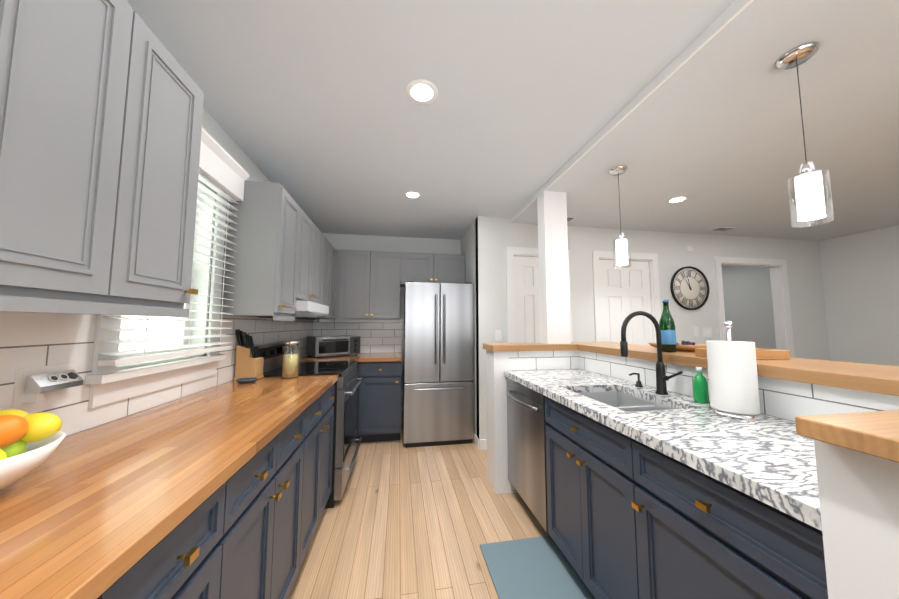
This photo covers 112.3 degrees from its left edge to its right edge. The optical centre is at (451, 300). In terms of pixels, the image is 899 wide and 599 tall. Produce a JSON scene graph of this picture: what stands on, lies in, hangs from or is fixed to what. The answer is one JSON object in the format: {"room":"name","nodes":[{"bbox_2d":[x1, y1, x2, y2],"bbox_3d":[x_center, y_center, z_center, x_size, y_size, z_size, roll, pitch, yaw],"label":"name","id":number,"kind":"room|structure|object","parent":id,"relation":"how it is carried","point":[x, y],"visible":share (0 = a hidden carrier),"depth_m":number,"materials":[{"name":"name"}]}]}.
{"room":"kitchen","nodes":[
{"label":"kitchen","id":0,"kind":"room"},
{"bbox_2d":[66,108,269,436],"bbox_3d":[-1.261,0.100,0.639,0.140,2.450,6.605,1,-5,-10],"label":"wall","id":1,"kind":"structure","parent":0,"point":[211,126],"depth_m":1.85,"materials":[{"name":"paint"}]},
{"bbox_2d":[12,362,82,406],"bbox_3d":[-1.213,0.249,0.924,0.042,0.105,0.160,1,-5,-10],"label":"electrical outlet plate","id":2,"kind":"object","parent":1,"relation":"attached to","point":[38,384],"visible":1,"depth_m":0.87,"materials":[{"name":"white"}]},
{"bbox_2d":[0,0,203,316],"bbox_3d":[-0.880,-0.472,-0.130,0.330,0.870,2.480,1,-5,-10],"label":"upper cabinet","id":3,"kind":"object","parent":1,"relation":"attached to","point":[101,108],"depth_m":0.74,"materials":[{"name":"grey wood"}]},
{"bbox_2d":[85,180,226,407],"bbox_3d":[-1.366,-0.167,1.433,0.195,1.134,0.760,1,-5,-10],"label":"window","id":4,"kind":"structure","parent":1,"relation":"in","point":[110,384],"depth_m":1.47,"materials":[{"name":"white plastic"}]},
{"bbox_2d":[98,127,248,365],"bbox_3d":[-1.251,-0.282,1.462,0.108,1.080,0.754,1,-5,-10],"label":"window blinds","id":5,"kind":"object","parent":4,"relation":"attached to","point":[223,173],"visible":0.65,"depth_m":1.55,"materials":[{"name":"white plastic"}]},
{"bbox_2d":[0,311,315,436],"bbox_3d":[-1.290,0.234,1.229,0.006,0.446,5.175,1,-5,-10],"label":"tile backsplash","id":6,"kind":"structure","parent":1,"relation":"attached to","point":[30,339],"depth_m":1.01,"materials":[{"name":"white tile"}]},
{"bbox_2d":[220,181,339,321],"bbox_3d":[-1.397,-0.238,2.850,0.330,0.870,2.023,1,-5,-10],"label":"upper cabinet","id":7,"kind":"object","parent":1,"relation":"attached to","point":[282,259],"depth_m":1.89,"materials":[{"name":"grey wood"}]},
{"bbox_2d":[259,301,335,318],"bbox_3d":[-1.271,0.084,2.509,0.470,0.122,0.670,1,-5,-10],"label":"range hood","id":8,"kind":"object","parent":1,"relation":"attached to","point":[308,310],"visible":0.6,"depth_m":2.25,"materials":[{"name":"grey metal"}]},
{"bbox_2d":[322,233,460,423],"bbox_3d":[-0.763,0.364,4.005,1.990,2.450,0.120,1,-5,-10],"label":"wall","id":9,"kind":"structure","parent":0,"point":[387,243],"depth_m":4.01,"materials":[{"name":"paint"}]},
{"bbox_2d":[316,318,401,352],"bbox_3d":[-1.175,0.441,3.863,1.073,0.446,0.006,1,-5,-10],"label":"tile backsplash","id":10,"kind":"structure","parent":9,"relation":"attached to","point":[376,337],"depth_m":3.88,"materials":[{"name":"white tile"}]},
{"bbox_2d":[336,250,464,321],"bbox_3d":[-0.611,-0.161,3.839,1.555,0.870,0.335,1,-5,-10],"label":"upper cabinet","id":11,"kind":"object","parent":9,"relation":"attached to","point":[369,284],"depth_m":3.65,"materials":[{"name":"grey wood"}]},
{"bbox_2d":[288,424,548,598],"bbox_3d":[1.959,1.450,1.801,6.935,0.060,8.300,1,-5,-10],"label":"floor","id":12,"kind":"structure","parent":0,"point":[399,520],"depth_m":1.89,"materials":[{"name":"brown wood"}]},
{"bbox_2d":[97,465,244,598],"bbox_3d":[-0.839,0.870,0.380,0.608,0.874,0.795,1,-5,-10],"label":"base cabinet","id":13,"kind":"object","parent":12,"relation":"on","point":[200,558],"depth_m":0.70,"materials":[{"name":"blue wood"}]},
{"bbox_2d":[237,403,312,598],"bbox_3d":[-0.957,0.923,1.058,0.608,0.874,0.796,1,-5,-10],"label":"base cabinet","id":14,"kind":"object","parent":12,"relation":"on","point":[247,530],"depth_m":1.15,"materials":[{"name":"blue wood"}]},
{"bbox_2d":[0,375,337,598],"bbox_3d":[-0.829,0.414,0.418,0.627,0.039,3.452,1,-5,-10],"label":"countertop","id":15,"kind":"structure","parent":14,"relation":"on","point":[95,512],"depth_m":0.69,"materials":[{"name":"brown wood"}]},
{"bbox_2d":[0,409,65,489],"bbox_3d":[-1.018,0.304,0.602,0.310,0.207,0.310,1,-5,-10],"label":"fruit bowl","id":16,"kind":"object","parent":15,"relation":"on","point":[29,442],"visible":1,"depth_m":0.65,"materials":[{"name":"white ceramic"}]},
{"bbox_2d":[236,377,257,383],"bbox_3d":[-1.271,0.496,1.876,0.117,0.024,0.090,1,-5,-10],"label":"dish","id":17,"kind":"object","parent":15,"relation":"on","point":[247,380],"visible":1,"depth_m":1.86,"materials":[{"name":"blue"}]},
{"bbox_2d":[233,329,263,380],"bbox_3d":[-1.351,0.354,2.019,0.146,0.328,0.115,1,-5,-10],"label":"knife block","id":18,"kind":"object","parent":15,"relation":"on","point":[249,361],"visible":0.94,"depth_m":1.97,"materials":[{"name":"brown wood"}]},
{"bbox_2d":[281,341,299,378],"bbox_3d":[-1.099,0.401,2.066,0.104,0.244,0.104,1,-5,-10],"label":"pasta jar","id":19,"kind":"object","parent":15,"relation":"on","point":[290,365],"visible":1,"depth_m":2.03,"materials":[{"name":"clear glass"}]},
{"bbox_2d":[254,341,362,508],"bbox_3d":[-1.138,0.908,2.473,0.726,1.125,0.754,1,-5,-10],"label":"range","id":20,"kind":"object","parent":12,"relation":"on","point":[345,439],"visible":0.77,"depth_m":2.27,"materials":[{"name":"black"}]},
{"bbox_2d":[309,383,334,544],"bbox_3d":[-1.070,0.974,1.709,0.608,0.874,0.743,1,-5,-10],"label":"base cabinet","id":21,"kind":"object","parent":12,"relation":"on","point":[320,461],"depth_m":1.79,"materials":[{"name":"blue wood"}]},
{"bbox_2d":[356,361,401,442],"bbox_3d":[-0.842,1.116,3.517,0.501,0.874,0.681,1,-5,-10],"label":"base cabinet","id":22,"kind":"object","parent":12,"relation":"on","point":[379,391],"depth_m":3.25,"materials":[{"name":"blue wood"}]},
{"bbox_2d":[299,356,359,361],"bbox_3d":[-1.276,0.617,3.004,0.630,0.039,0.282,1,-5,-10],"label":"countertop","id":23,"kind":"structure","parent":22,"relation":"on","point":[306,358],"depth_m":3.22,"materials":[{"name":"brown wood"}]},
{"bbox_2d":[307,352,401,361],"bbox_3d":[-1.129,0.656,3.510,1.092,0.039,0.667,1,-5,-10],"label":"countertop","id":24,"kind":"structure","parent":22,"relation":"on","point":[393,356],"depth_m":3.42,"materials":[{"name":"brown wood"}]},
{"bbox_2d":[306,335,360,357],"bbox_3d":[-1.358,0.523,3.509,0.510,0.225,0.366,4,-6,-42],"label":"toaster oven","id":25,"kind":"object","parent":24,"relation":"on","point":[318,346],"visible":1,"depth_m":3.38,"materials":[{"name":"silver metal"}]},
{"bbox_2d":[403,281,473,447],"bbox_3d":[-0.181,0.683,3.574,0.754,1.745,0.816,1,-5,-10],"label":"fridge","id":26,"kind":"object","parent":12,"relation":"on","point":[438,389],"visible":1,"depth_m":3.23,"materials":[{"name":"grey metal"}]},
{"bbox_2d":[480,535,594,598],"bbox_3d":[0.454,1.376,1.338,0.440,0.013,0.890,1,-5,-10],"label":"mat","id":27,"kind":"object","parent":12,"relation":"on","point":[541,567],"visible":0.96,"depth_m":1.54,"materials":[{"name":"blue fabric"}]},
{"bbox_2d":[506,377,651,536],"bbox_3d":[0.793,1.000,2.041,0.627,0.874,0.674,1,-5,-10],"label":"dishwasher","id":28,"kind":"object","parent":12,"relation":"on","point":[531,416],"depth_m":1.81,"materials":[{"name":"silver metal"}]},
{"bbox_2d":[504,369,639,392],"bbox_3d":[0.781,0.582,2.096,0.642,0.111,0.626,1,-5,-10],"label":"countertop","id":29,"kind":"structure","parent":28,"relation":"on","point":[540,381],"depth_m":1.95,"materials":[{"name":"white stone"}]},
{"bbox_2d":[629,373,642,386],"bbox_3d":[1.073,0.458,1.756,0.081,0.080,0.040,1,-5,-10],"label":"soap pump","id":30,"kind":"object","parent":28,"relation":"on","point":[638,383],"visible":1,"depth_m":1.75,"materials":[{"name":"black metal"}]},
{"bbox_2d":[548,433,619,598],"bbox_3d":[0.905,1.057,1.401,0.622,0.660,0.718,1,-5,-10],"label":"base cabinet","id":31,"kind":"object","parent":12,"relation":"on","point":[581,482],"depth_m":1.34,"materials":[{"name":"blue wood"}]},
{"bbox_2d":[616,433,827,598],"bbox_3d":[1.000,0.908,0.862,0.622,0.874,0.609,1,-5,-10],"label":"base cabinet","id":32,"kind":"object","parent":12,"relation":"on","point":[625,489],"depth_m":0.85,"materials":[{"name":"blue wood"}]},
{"bbox_2d":[600,405,821,532],"bbox_3d":[0.982,0.455,0.939,0.642,0.039,0.696,1,-5,-10],"label":"countertop","id":33,"kind":"structure","parent":32,"relation":"on","point":[765,460],"depth_m":0.88,"materials":[{"name":"white stone"}]},
{"bbox_2d":[620,311,682,394],"bbox_3d":[1.012,0.265,1.541,0.263,0.432,0.127,1,-5,-10],"label":"faucet","id":34,"kind":"object","parent":33,"relation":"on","point":[662,378],"visible":1,"depth_m":1.57,"materials":[{"name":"black metal"}]},
{"bbox_2d":[693,367,708,402],"bbox_3d":[1.165,0.391,1.411,0.056,0.160,0.056,1,-5,-10],"label":"dish soap","id":35,"kind":"object","parent":33,"relation":"on","point":[700,390],"visible":1,"depth_m":1.39,"materials":[{"name":"green plastic"}]},
{"bbox_2d":[706,321,764,419],"bbox_3d":[1.146,0.269,1.234,0.168,0.375,0.168,1,-5,-10],"label":"paper towel","id":36,"kind":"object","parent":33,"relation":"on","point":[733,380],"visible":1,"depth_m":1.18,"materials":[{"name":"white paper"}]},
{"bbox_2d":[126,0,735,239],"bbox_3d":[-0.134,-1.171,0.873,2.405,0.120,6.725,1,-5,-10],"label":"ceiling","id":37,"kind":"structure","parent":0,"point":[320,116],"depth_m":1.49,"materials":[{"name":"paint"}]},
{"bbox_2d":[403,191,421,198],"bbox_3d":[-0.351,-0.962,2.741,0.167,0.003,0.167,-3,-5,35],"label":"recessed light","id":38,"kind":"object","parent":37,"relation":"in","point":[409,194],"depth_m":2.73,"materials":[{"name":"white"}]},
{"bbox_2d":[405,79,437,104],"bbox_3d":[-0.149,-1.057,1.531,0.167,0.003,0.167,-3,-5,35],"label":"recessed light","id":39,"kind":"object","parent":37,"relation":"in","point":[421,91],"depth_m":1.52,"materials":[{"name":"white plastic"}]},
{"bbox_2d":[461,216,478,437],"bbox_3d":[0.258,0.336,3.648,0.100,2.450,0.934,1,-5,-10],"label":"wall","id":40,"kind":"structure","parent":0,"point":[468,246],"depth_m":3.36,"materials":[{"name":"paint"}]},
{"bbox_2d":[486,350,577,493],"bbox_3d":[0.669,0.938,2.478,0.720,1.065,0.210,1,-5,-10],"label":"wall","id":41,"kind":"structure","parent":0,"point":[497,362],"depth_m":2.37,"materials":[{"name":"paint"}]},
{"bbox_2d":[475,216,829,439],"bbox_3d":[2.616,0.335,3.637,4.745,2.450,0.110,1,-5,-10],"label":"wall","id":42,"kind":"structure","parent":0,"point":[496,236],"depth_m":3.62,"materials":[{"name":"paint"}]},
{"bbox_2d":[473,433,486,449],"bbox_3d":[1.760,1.499,3.454,3.054,0.100,0.249,1,-5,-10],"label":"baseboard","id":43,"kind":"structure","parent":42,"relation":"attached to","point":[480,444],"depth_m":3.09,"materials":[{"name":"white wood"}]},
{"bbox_2d":[495,330,501,340],"bbox_3d":[0.502,0.366,3.204,0.070,0.116,0.013,1,-5,-10],"label":"switch plate","id":44,"kind":"object","parent":42,"relation":"attached to","point":[498,333],"depth_m":3.21,"materials":[{"name":"white plastic"}]},
{"bbox_2d":[514,256,539,342],"bbox_3d":[0.968,0.514,3.292,0.573,2.022,0.098,1,-5,-10],"label":"door","id":45,"kind":"structure","parent":42,"relation":"in","point":[526,300],"depth_m":3.32,"materials":[{"name":"white wood"}]},
{"bbox_2d":[599,260,652,345],"bbox_3d":[2.043,0.529,3.477,0.675,2.022,0.098,1,-5,-10],"label":"door","id":46,"kind":"structure","parent":42,"relation":"in","point":[624,292],"depth_m":3.53,"materials":[{"name":"white wood"}]},
{"bbox_2d":[670,266,709,309],"bbox_3d":[2.893,-0.156,3.651,0.530,0.530,0.030,1,-5,-10],"label":"clock","id":47,"kind":"object","parent":42,"relation":"attached to","point":[689,288],"visible":1,"depth_m":3.65,"materials":[{"name":"white"}]},
{"bbox_2d":[687,246,692,251],"bbox_3d":[2.930,-0.643,3.705,0.070,0.070,0.011,1,-5,-10],"label":"switch plate","id":48,"kind":"object","parent":42,"relation":"attached to","point":[689,248],"depth_m":3.70,"materials":[{"name":"white plastic"}]},
{"bbox_2d":[693,327,698,335],"bbox_3d":[2.945,0.369,3.627,0.070,0.116,0.013,1,-5,-10],"label":"switch plate","id":49,"kind":"object","parent":42,"relation":"attached to","point":[695,329],"depth_m":3.63,"materials":[{"name":"white plastic"}]},
{"bbox_2d":[703,328,711,336],"bbox_3d":[3.110,0.381,3.655,0.115,0.116,0.013,1,-5,-10],"label":"switch plate","id":50,"kind":"object","parent":42,"relation":"attached to","point":[707,332],"depth_m":3.66,"materials":[{"name":"white plastic"}]},
{"bbox_2d":[510,0,898,240],"bbox_3d":[3.128,-1.042,2.200,4.502,0.170,8.240,1,-5,-10],"label":"ceiling","id":51,"kind":"structure","parent":0,"point":[708,121],"depth_m":1.80,"materials":[{"name":"paint"}]},
{"bbox_2d":[567,216,576,221],"bbox_3d":[1.198,-0.873,3.206,0.220,0.009,0.120,1,-5,-10],"label":"ceiling vent","id":52,"kind":"object","parent":51,"relation":"in","point":[569,219],"depth_m":3.19,"materials":[{"name":"grey metal"}]},
{"bbox_2d":[609,165,630,268],"bbox_3d":[1.215,-0.598,2.169,0.124,0.720,0.124,1,-5,-10],"label":"pendant lamp","id":53,"kind":"object","parent":51,"relation":"hanging from","point":[622,255],"visible":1,"depth_m":2.14,"materials":[{"name":"white glass"}]},
{"bbox_2d":[666,196,688,203],"bbox_3d":[2.042,-0.913,2.724,0.167,0.003,0.167,-3,-5,35],"label":"recessed light","id":54,"kind":"object","parent":51,"relation":"in","point":[678,199],"depth_m":2.71,"materials":[{"name":"white"}]},
{"bbox_2d":[710,227,734,230],"bbox_3d":[3.188,-0.846,3.548,0.220,0.009,0.120,1,-5,-10],"label":"ceiling vent","id":55,"kind":"object","parent":51,"relation":"in","point":[718,228],"depth_m":3.54,"materials":[{"name":"grey metal"}]},
{"bbox_2d":[775,42,833,227],"bbox_3d":[1.448,-0.671,1.238,0.124,0.720,0.124,1,-5,-10],"label":"pendant lamp","id":56,"kind":"object","parent":51,"relation":"hanging from","point":[809,192],"visible":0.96,"depth_m":1.21,"materials":[{"name":"white glass"}]},
{"bbox_2d":[578,350,898,420],"bbox_3d":[1.262,0.863,1.518,0.120,1.065,2.310,1,-5,-10],"label":"wall","id":57,"kind":"structure","parent":0,"point":[779,398],"depth_m":1.18,"materials":[{"name":"tile"}]},
{"bbox_2d":[483,342,898,462],"bbox_3d":[1.039,0.303,1.528,1.210,0.047,2.380,1,-5,-10],"label":"bar","id":58,"kind":"object","parent":57,"relation":"on","point":[874,433],"visible":0.88,"depth_m":0.98,"materials":[{"name":"brown wood"}]},
{"bbox_2d":[537,191,570,343],"bbox_3d":[0.870,-0.284,2.571,0.205,1.283,0.125,1,-5,-10],"label":"post","id":59,"kind":"object","parent":58,"relation":"on","point":[553,272],"visible":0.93,"depth_m":2.52,"materials":[{"name":"white paint"}]},
{"bbox_2d":[659,300,676,351],"bbox_3d":[1.268,0.145,1.774,0.082,0.306,0.082,1,-5,-10],"label":"water bottle","id":60,"kind":"object","parent":58,"relation":"on","point":[668,330],"visible":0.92,"depth_m":1.74,"materials":[{"name":"green glass"}]},
{"bbox_2d":[649,340,706,351],"bbox_3d":[1.394,0.274,1.857,0.220,0.060,0.303,1,-5,-10],"label":"dish","id":61,"kind":"object","parent":58,"relation":"on","point":[688,346],"visible":0.42,"depth_m":1.77,"materials":[{"name":"brown wood"}]},
{"bbox_2d":[695,348,789,358],"bbox_3d":[1.401,0.254,1.463,0.310,0.040,0.170,0,-4,-4],"label":"serving tray","id":62,"kind":"object","parent":58,"relation":"on","point":[762,353],"visible":0.44,"depth_m":1.39,"materials":[{"name":"brown wood"}]},
{"bbox_2d":[721,225,898,365],"bbox_3d":[5.287,0.243,2.473,0.120,2.450,8.000,1,-5,-10],"label":"wall","id":63,"kind":"structure","parent":0,"point":[860,276],"depth_m":3.79,"materials":[{"name":"paint"}]},
{"bbox_2d":[790,418,898,598],"bbox_3d":[1.023,0.771,0.435,0.720,1.080,0.250,1,-5,-10],"label":"wall","id":64,"kind":"structure","parent":0,"point":[859,500],"depth_m":0.49,"materials":[{"name":"paint"}]},
{"label":"outside","id":65,"kind":"structure","parent":0,"visible":0},
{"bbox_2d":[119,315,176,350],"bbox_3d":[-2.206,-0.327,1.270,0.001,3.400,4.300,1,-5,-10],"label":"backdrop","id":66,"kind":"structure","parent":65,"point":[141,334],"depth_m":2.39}
]}

